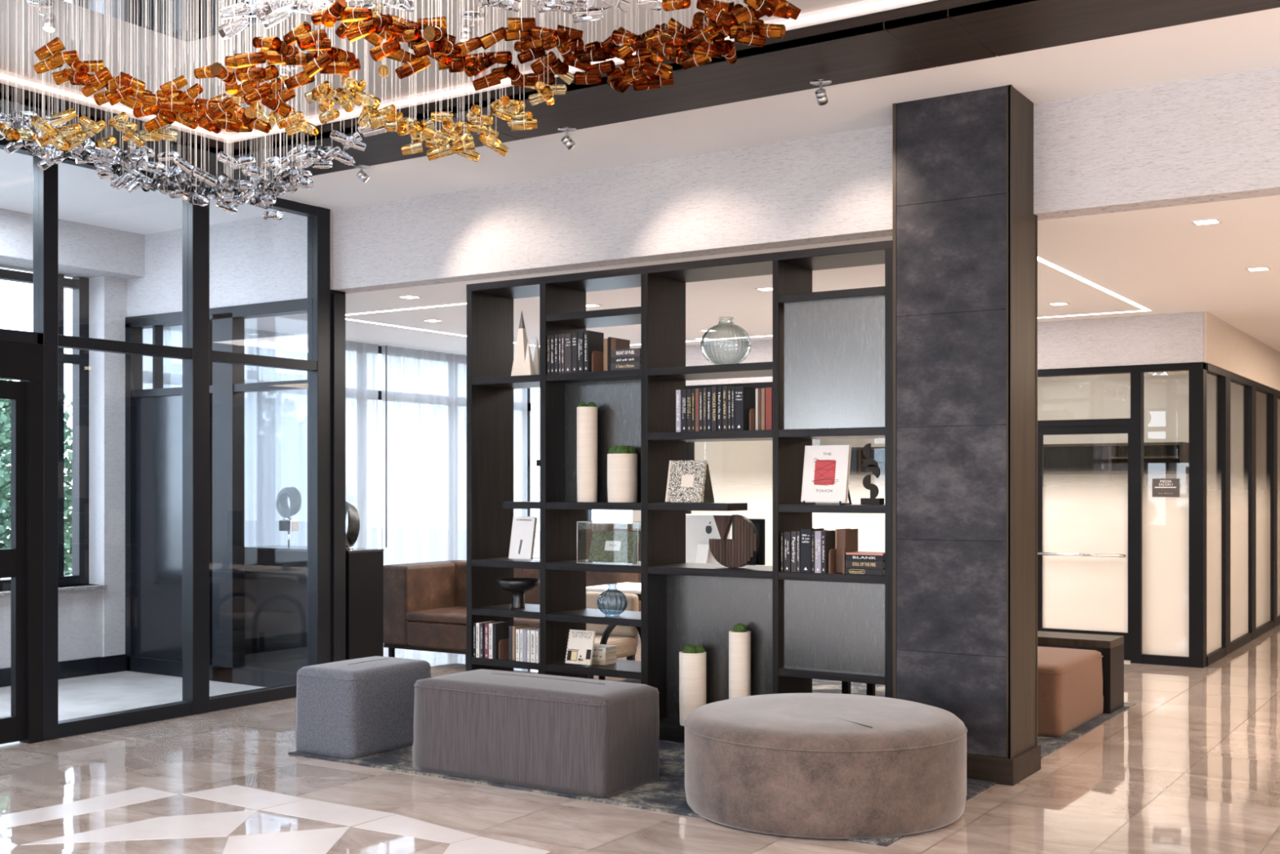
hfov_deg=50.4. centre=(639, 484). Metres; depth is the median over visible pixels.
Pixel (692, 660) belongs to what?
planter
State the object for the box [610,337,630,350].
book
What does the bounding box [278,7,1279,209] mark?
ceiling
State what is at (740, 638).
planter
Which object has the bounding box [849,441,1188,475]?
upper cabinet
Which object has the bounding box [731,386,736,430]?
book
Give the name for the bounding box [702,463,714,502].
wedge
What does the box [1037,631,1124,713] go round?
table
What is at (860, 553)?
book
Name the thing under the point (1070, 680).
bench ottoman
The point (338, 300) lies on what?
trim
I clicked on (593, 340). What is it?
book
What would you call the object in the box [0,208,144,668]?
wall
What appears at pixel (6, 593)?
windowsill
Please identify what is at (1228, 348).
wall
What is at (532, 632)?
book
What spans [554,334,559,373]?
book
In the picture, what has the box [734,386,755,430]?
book
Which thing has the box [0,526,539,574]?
ground
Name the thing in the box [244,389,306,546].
window
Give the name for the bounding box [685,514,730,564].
computer monitor
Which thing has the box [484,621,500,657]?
book
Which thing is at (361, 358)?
curtain
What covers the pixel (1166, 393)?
wall
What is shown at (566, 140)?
ceiling spotlight
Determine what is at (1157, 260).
ceiling
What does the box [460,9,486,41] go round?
ceiling spotlight
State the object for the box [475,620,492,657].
book
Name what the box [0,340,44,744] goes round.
door
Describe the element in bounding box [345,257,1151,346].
recessed light
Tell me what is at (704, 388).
book
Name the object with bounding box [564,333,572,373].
book
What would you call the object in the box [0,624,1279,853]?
floor
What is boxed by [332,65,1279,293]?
wall
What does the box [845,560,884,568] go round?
book
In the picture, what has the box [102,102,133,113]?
light
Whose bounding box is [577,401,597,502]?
planter
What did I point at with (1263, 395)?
wall
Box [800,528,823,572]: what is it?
book
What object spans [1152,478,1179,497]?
room sign
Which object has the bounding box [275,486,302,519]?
ring sculpture
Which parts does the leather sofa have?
leg, arm, rail, seat, leg, backrest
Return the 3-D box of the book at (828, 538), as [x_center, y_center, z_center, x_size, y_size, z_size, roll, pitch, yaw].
[1.074,0.378,7.695,0.024,0.234,0.170,0,0,33]
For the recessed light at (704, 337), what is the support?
in the ceiling at (1157, 260)
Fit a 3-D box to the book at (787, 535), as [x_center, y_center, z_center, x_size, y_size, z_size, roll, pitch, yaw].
[0.881,0.381,7.814,0.040,0.228,0.160,0,0,33]
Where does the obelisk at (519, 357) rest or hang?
on the bookcase at (830, 369)
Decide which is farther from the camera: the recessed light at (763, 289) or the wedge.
the recessed light at (763, 289)
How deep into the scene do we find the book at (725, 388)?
7.97 m
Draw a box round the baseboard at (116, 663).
[0,653,126,687]
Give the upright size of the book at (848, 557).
0.030 m
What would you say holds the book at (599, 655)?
on the book at (596, 661)
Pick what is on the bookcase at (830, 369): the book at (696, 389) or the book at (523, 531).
the book at (696, 389)
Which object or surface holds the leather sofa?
on the floor
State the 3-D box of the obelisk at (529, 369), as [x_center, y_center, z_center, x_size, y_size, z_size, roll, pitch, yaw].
[-0.714,-0.824,8.785,0.065,0.234,0.055,0,0,33]
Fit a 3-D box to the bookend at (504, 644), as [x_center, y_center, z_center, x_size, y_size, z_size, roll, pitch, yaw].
[-0.884,1.077,8.958,0.024,0.125,0.120,0,0,33]
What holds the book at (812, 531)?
on the bookcase at (830, 369)
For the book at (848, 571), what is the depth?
7.49 m
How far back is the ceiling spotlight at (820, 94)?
6.94 m
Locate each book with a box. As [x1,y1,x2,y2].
[473,620,491,657]
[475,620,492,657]
[480,621,495,657]
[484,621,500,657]
[488,621,506,658]
[493,621,511,658]
[508,515,537,559]
[509,623,528,659]
[512,624,529,659]
[515,626,533,661]
[520,626,536,661]
[523,627,539,662]
[527,628,539,662]
[530,629,539,662]
[535,630,539,662]
[546,335,551,373]
[551,335,555,373]
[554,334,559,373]
[559,334,561,373]
[561,333,564,373]
[563,629,595,665]
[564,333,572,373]
[572,333,577,372]
[577,331,583,372]
[583,330,604,372]
[587,530,640,564]
[591,650,617,659]
[591,657,617,665]
[593,644,616,653]
[603,338,608,370]
[608,337,613,370]
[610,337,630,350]
[610,347,640,357]
[610,355,640,363]
[610,361,640,370]
[665,460,706,502]
[675,389,682,431]
[682,389,686,431]
[686,388,691,431]
[691,388,695,431]
[695,388,698,431]
[698,387,703,431]
[703,387,706,431]
[706,387,711,431]
[711,386,717,431]
[717,386,722,431]
[722,386,728,431]
[728,385,737,431]
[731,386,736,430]
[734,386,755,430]
[755,388,758,430]
[758,388,760,430]
[760,387,765,430]
[765,387,772,429]
[781,532,783,571]
[783,531,791,571]
[791,530,799,572]
[796,530,800,572]
[800,444,851,502]
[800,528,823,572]
[811,529,825,573]
[814,529,834,573]
[821,530,835,573]
[835,528,848,572]
[837,528,857,572]
[845,551,884,555]
[845,554,884,560]
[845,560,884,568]
[845,568,884,575]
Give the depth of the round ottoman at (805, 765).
6.03 m
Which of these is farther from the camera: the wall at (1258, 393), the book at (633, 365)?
the wall at (1258, 393)
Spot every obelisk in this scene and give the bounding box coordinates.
[511,311,527,376]
[522,341,535,375]
[533,336,539,374]
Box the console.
[244,545,383,671]
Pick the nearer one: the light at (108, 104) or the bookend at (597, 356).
the light at (108, 104)
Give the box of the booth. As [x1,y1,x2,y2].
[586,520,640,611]
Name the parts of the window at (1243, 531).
glass pane, glass pane, glass pane, glass pane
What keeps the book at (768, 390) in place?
on the bookcase at (830, 369)
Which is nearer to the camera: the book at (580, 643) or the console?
the book at (580, 643)
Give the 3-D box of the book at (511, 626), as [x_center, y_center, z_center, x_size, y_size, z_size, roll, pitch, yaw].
[-0.798,1.030,8.946,0.023,0.219,0.175,0,0,33]
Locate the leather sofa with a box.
[383,560,638,666]
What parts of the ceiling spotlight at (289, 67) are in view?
ceiling plate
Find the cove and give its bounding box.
[0,0,937,143]
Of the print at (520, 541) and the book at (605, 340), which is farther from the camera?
the print at (520, 541)
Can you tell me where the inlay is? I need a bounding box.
[0,784,550,853]
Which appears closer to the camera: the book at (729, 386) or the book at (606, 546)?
the book at (729, 386)
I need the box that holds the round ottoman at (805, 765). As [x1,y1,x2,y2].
[684,693,967,838]
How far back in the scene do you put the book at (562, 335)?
8.60 m
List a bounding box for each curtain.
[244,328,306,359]
[244,364,306,383]
[345,341,377,548]
[381,345,527,564]
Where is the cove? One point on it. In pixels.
(866, 2)
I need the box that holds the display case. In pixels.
[577,520,640,565]
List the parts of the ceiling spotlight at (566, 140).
ceiling plate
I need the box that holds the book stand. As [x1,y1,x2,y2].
[803,487,852,504]
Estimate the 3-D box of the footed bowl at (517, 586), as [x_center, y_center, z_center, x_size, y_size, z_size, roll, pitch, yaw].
[-0.806,0.719,9.014,0.294,0.188,0.294,0,0,33]
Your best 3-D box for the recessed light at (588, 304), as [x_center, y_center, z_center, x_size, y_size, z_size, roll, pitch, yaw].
[-0.406,-1.468,11.131,0.140,0.005,0.140,0,0,33]
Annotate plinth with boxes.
[279,520,297,546]
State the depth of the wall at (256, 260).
10.63 m
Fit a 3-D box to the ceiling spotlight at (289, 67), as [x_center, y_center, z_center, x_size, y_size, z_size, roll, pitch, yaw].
[-1.874,-2.193,7.272,0.124,0.113,0.124,0,0,33]
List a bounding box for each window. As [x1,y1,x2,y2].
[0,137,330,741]
[0,268,88,589]
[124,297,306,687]
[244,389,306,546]
[377,345,531,516]
[536,459,591,523]
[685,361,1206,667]
[1206,363,1279,666]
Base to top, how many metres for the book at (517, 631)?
0.205 m
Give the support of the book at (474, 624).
on the bookcase at (830, 369)
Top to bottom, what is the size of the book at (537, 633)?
0.203 m
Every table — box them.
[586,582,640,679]
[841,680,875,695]
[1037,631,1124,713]
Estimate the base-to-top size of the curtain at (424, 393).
2.990 m
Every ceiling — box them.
[0,0,865,131]
[0,149,316,234]
[244,195,1279,360]
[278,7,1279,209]
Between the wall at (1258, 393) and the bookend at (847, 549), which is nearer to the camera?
the bookend at (847, 549)
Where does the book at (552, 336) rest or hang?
on the bookcase at (830, 369)
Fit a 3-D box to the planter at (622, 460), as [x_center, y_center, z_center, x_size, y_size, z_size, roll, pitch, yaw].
[-0.110,-0.070,8.480,0.190,0.356,0.190,0,0,33]
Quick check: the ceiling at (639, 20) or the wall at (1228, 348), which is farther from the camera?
the wall at (1228, 348)
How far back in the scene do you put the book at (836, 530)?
7.69 m
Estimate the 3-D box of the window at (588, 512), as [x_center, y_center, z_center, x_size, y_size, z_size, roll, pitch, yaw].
[-0.127,0.040,15.924,2.685,3.020,0.080,0,0,33]
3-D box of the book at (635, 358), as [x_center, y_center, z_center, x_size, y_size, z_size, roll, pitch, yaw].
[-0.047,-0.771,8.432,0.216,0.034,0.162,0,0,33]
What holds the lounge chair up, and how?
on the rug
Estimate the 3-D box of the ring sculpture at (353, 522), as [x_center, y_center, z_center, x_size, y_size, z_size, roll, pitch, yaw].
[-2.292,0.307,10.630,0.198,0.385,0.351,0,0,-12]
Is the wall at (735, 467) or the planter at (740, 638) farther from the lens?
the wall at (735, 467)
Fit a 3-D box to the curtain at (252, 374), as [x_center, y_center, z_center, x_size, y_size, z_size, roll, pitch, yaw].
[-3.495,-1.029,12.974,0.072,0.168,0.769,0,0,33]
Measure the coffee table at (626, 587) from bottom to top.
0.730 m
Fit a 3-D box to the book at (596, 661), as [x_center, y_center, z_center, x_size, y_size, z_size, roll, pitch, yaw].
[-0.235,1.123,8.697,0.124,0.032,0.132,0,0,33]
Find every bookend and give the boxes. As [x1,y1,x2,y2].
[498,638,509,658]
[591,351,603,371]
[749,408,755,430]
[828,548,836,573]
[842,547,853,573]
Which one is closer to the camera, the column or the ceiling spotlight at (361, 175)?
the column
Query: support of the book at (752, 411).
on the bookcase at (830, 369)
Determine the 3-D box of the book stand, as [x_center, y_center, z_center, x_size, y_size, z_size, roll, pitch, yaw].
[1.062,0.035,7.703,0.231,0.150,0.152,0,0,33]
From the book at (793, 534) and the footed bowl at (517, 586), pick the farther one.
the footed bowl at (517, 586)
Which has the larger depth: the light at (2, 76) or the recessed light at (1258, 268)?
the recessed light at (1258, 268)
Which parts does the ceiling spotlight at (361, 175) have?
ceiling plate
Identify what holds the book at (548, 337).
on the bookcase at (830, 369)
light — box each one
[0,73,95,103]
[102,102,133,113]
[172,121,264,139]
[337,108,362,118]
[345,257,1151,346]
[377,85,475,110]
[396,294,422,298]
[421,319,444,322]
[586,303,602,306]
[693,337,711,339]
[698,328,719,332]
[754,287,772,291]
[775,0,915,26]
[1048,302,1070,306]
[1190,217,1222,225]
[1245,266,1271,271]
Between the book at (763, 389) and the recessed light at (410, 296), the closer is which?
the book at (763, 389)
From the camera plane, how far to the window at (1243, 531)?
13.23 m
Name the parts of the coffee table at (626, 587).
leg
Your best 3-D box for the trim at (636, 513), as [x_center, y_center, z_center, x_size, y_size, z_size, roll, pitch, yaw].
[0.163,0.040,15.438,0.400,3.020,0.300,0,0,33]
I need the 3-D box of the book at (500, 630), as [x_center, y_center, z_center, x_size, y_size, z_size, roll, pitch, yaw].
[-0.910,1.024,8.977,0.026,0.231,0.164,0,0,33]
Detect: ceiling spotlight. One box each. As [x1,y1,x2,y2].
[25,0,54,31]
[277,64,301,86]
[352,164,371,182]
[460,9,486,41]
[557,126,576,150]
[809,79,831,105]
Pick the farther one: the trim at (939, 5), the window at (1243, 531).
the window at (1243, 531)
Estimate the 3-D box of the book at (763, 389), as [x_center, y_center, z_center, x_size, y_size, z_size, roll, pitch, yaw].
[0.763,-0.442,8.015,0.023,0.248,0.168,0,0,33]
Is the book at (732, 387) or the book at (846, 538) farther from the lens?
the book at (732, 387)
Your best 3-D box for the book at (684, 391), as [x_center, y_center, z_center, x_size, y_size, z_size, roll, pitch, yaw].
[0.306,-0.444,8.186,0.029,0.252,0.160,0,0,33]
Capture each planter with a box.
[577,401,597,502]
[607,444,637,502]
[679,644,706,725]
[728,622,751,698]
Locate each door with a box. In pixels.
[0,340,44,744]
[1037,425,1130,660]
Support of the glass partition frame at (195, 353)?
in the wall
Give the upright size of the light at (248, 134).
0.020 m
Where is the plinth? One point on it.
(289, 526)
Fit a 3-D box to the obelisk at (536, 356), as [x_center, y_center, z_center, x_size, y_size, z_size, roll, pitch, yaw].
[-0.668,-0.843,8.931,0.062,0.270,0.070,0,0,33]
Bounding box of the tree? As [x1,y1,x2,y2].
[0,378,72,575]
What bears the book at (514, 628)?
on the bookcase at (830, 369)
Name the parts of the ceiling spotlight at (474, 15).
stem, ceiling plate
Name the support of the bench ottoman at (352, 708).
on the rug
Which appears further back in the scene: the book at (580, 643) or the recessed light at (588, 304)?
the recessed light at (588, 304)
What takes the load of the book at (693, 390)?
on the bookcase at (830, 369)
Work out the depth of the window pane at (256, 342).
12.99 m
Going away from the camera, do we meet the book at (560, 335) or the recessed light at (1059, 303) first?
the book at (560, 335)
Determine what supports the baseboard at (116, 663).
attached to the wall at (91, 622)
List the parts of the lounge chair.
backrest, seat, arm frame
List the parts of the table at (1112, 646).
panel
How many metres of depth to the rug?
7.34 m
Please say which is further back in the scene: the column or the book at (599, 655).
the book at (599, 655)
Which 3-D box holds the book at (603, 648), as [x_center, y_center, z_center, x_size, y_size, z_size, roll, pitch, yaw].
[-0.233,1.046,8.695,0.124,0.034,0.132,0,0,33]
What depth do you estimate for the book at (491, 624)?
8.92 m
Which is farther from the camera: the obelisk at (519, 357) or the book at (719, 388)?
the obelisk at (519, 357)
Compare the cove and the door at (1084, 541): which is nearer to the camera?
the cove
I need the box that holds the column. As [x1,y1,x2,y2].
[892,84,1040,785]
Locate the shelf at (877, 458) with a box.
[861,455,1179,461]
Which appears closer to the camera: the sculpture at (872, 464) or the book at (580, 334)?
the sculpture at (872, 464)
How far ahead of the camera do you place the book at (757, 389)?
7.97 m
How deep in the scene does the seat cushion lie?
11.71 m
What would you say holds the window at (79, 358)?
in the wall at (91, 622)
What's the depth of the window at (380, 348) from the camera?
16.53 m
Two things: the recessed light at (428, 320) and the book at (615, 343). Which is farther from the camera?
the recessed light at (428, 320)
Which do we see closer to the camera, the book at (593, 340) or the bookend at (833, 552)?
the bookend at (833, 552)
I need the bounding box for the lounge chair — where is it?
[537,591,640,679]
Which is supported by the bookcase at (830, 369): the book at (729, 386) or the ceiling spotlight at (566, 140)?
the book at (729, 386)
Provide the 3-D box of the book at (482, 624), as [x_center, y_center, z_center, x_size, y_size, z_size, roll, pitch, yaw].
[-0.998,1.026,9.037,0.020,0.228,0.171,0,0,33]
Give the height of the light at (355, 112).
0.020 m
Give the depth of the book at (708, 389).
8.03 m
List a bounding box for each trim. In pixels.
[0,0,1039,156]
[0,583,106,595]
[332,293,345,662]
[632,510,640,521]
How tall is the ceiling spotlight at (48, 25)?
0.136 m
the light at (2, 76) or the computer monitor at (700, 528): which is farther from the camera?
the computer monitor at (700, 528)
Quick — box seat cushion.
[405,606,539,627]
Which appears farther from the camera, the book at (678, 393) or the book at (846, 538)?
the book at (678, 393)
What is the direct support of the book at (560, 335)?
on the bookcase at (830, 369)
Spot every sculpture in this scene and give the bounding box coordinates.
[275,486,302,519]
[345,501,359,549]
[708,514,759,568]
[860,443,884,504]
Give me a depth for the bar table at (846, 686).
8.84 m
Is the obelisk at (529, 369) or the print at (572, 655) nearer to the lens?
the print at (572, 655)
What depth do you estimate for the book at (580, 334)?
8.53 m
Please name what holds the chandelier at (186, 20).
hanging from the ceiling at (639, 20)
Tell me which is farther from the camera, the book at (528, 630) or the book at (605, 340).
the book at (528, 630)
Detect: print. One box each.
[518,539,522,554]
[566,648,591,661]
[570,650,588,662]
[813,459,835,484]
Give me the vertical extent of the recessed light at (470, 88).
0.020 m
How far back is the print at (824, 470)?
7.67 m
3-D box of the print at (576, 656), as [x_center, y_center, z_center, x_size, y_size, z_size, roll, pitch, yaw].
[-0.378,1.085,8.571,0.138,0.067,0.018,0,0,33]
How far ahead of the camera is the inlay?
6.17 m
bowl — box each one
[496,577,539,608]
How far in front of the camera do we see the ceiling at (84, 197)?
9.95 m
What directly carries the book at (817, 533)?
on the bookcase at (830, 369)
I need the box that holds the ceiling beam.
[0,0,1279,180]
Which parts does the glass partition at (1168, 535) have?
glass pane, glass pane, glass pane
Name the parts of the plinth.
rod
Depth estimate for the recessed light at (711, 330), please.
12.95 m
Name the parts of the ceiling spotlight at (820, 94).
ceiling plate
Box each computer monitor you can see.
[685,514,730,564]
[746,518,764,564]
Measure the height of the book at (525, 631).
0.205 m
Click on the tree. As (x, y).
(5, 415)
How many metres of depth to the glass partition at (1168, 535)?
11.78 m
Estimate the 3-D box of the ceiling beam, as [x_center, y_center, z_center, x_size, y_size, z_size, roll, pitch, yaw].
[-1.037,-2.074,3.184,9.800,0.032,8.620,0,0,33]
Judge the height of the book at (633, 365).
0.046 m
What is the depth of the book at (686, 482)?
8.16 m
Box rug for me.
[288,678,1135,846]
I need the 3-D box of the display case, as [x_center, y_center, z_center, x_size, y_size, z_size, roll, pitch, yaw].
[-0.158,0.361,8.517,0.461,0.263,0.174,0,0,33]
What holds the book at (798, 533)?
on the bookcase at (830, 369)
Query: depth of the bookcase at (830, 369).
8.30 m
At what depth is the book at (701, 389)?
8.06 m
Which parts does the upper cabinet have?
door, door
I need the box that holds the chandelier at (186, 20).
[0,0,801,220]
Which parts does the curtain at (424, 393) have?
pull cord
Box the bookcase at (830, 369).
[466,240,892,742]
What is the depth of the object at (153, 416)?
11.07 m
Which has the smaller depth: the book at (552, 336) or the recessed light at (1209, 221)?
the recessed light at (1209, 221)
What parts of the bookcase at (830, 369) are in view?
shelf, shelf, shelf, shelf, shelf, shelf, shelf, shelf, shelf, shelf, shelf, panel, board, shelf, shelf, shelf, shelf, panel, shelf, shelf, shelf, shelf, shelf, panel, panel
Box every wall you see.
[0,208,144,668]
[127,207,332,316]
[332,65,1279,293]
[685,311,1204,386]
[694,439,819,494]
[819,370,1244,496]
[1204,311,1279,391]
[1256,391,1261,494]
[1261,392,1279,493]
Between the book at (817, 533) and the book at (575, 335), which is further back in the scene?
the book at (575, 335)
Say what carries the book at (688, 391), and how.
on the bookcase at (830, 369)
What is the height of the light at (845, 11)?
0.020 m
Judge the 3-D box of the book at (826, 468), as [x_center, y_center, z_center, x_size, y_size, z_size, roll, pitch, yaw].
[1.051,-0.062,7.686,0.274,0.325,0.085,0,0,33]
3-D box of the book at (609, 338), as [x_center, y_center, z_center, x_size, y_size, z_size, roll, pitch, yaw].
[-0.149,-0.819,8.630,0.018,0.223,0.169,0,0,33]
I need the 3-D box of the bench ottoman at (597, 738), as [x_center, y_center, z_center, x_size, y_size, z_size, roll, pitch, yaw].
[-0.562,1.285,7.230,1.270,0.509,0.537,0,0,33]
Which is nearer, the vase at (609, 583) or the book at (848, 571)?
the book at (848, 571)
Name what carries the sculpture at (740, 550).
on the bookcase at (830, 369)
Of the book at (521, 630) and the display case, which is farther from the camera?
the book at (521, 630)
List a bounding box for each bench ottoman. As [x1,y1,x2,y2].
[294,655,431,759]
[412,668,659,798]
[1037,646,1103,737]
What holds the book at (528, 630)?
on the bookcase at (830, 369)
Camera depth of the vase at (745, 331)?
8.11 m
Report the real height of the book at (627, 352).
0.048 m
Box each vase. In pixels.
[597,582,627,616]
[700,316,751,364]

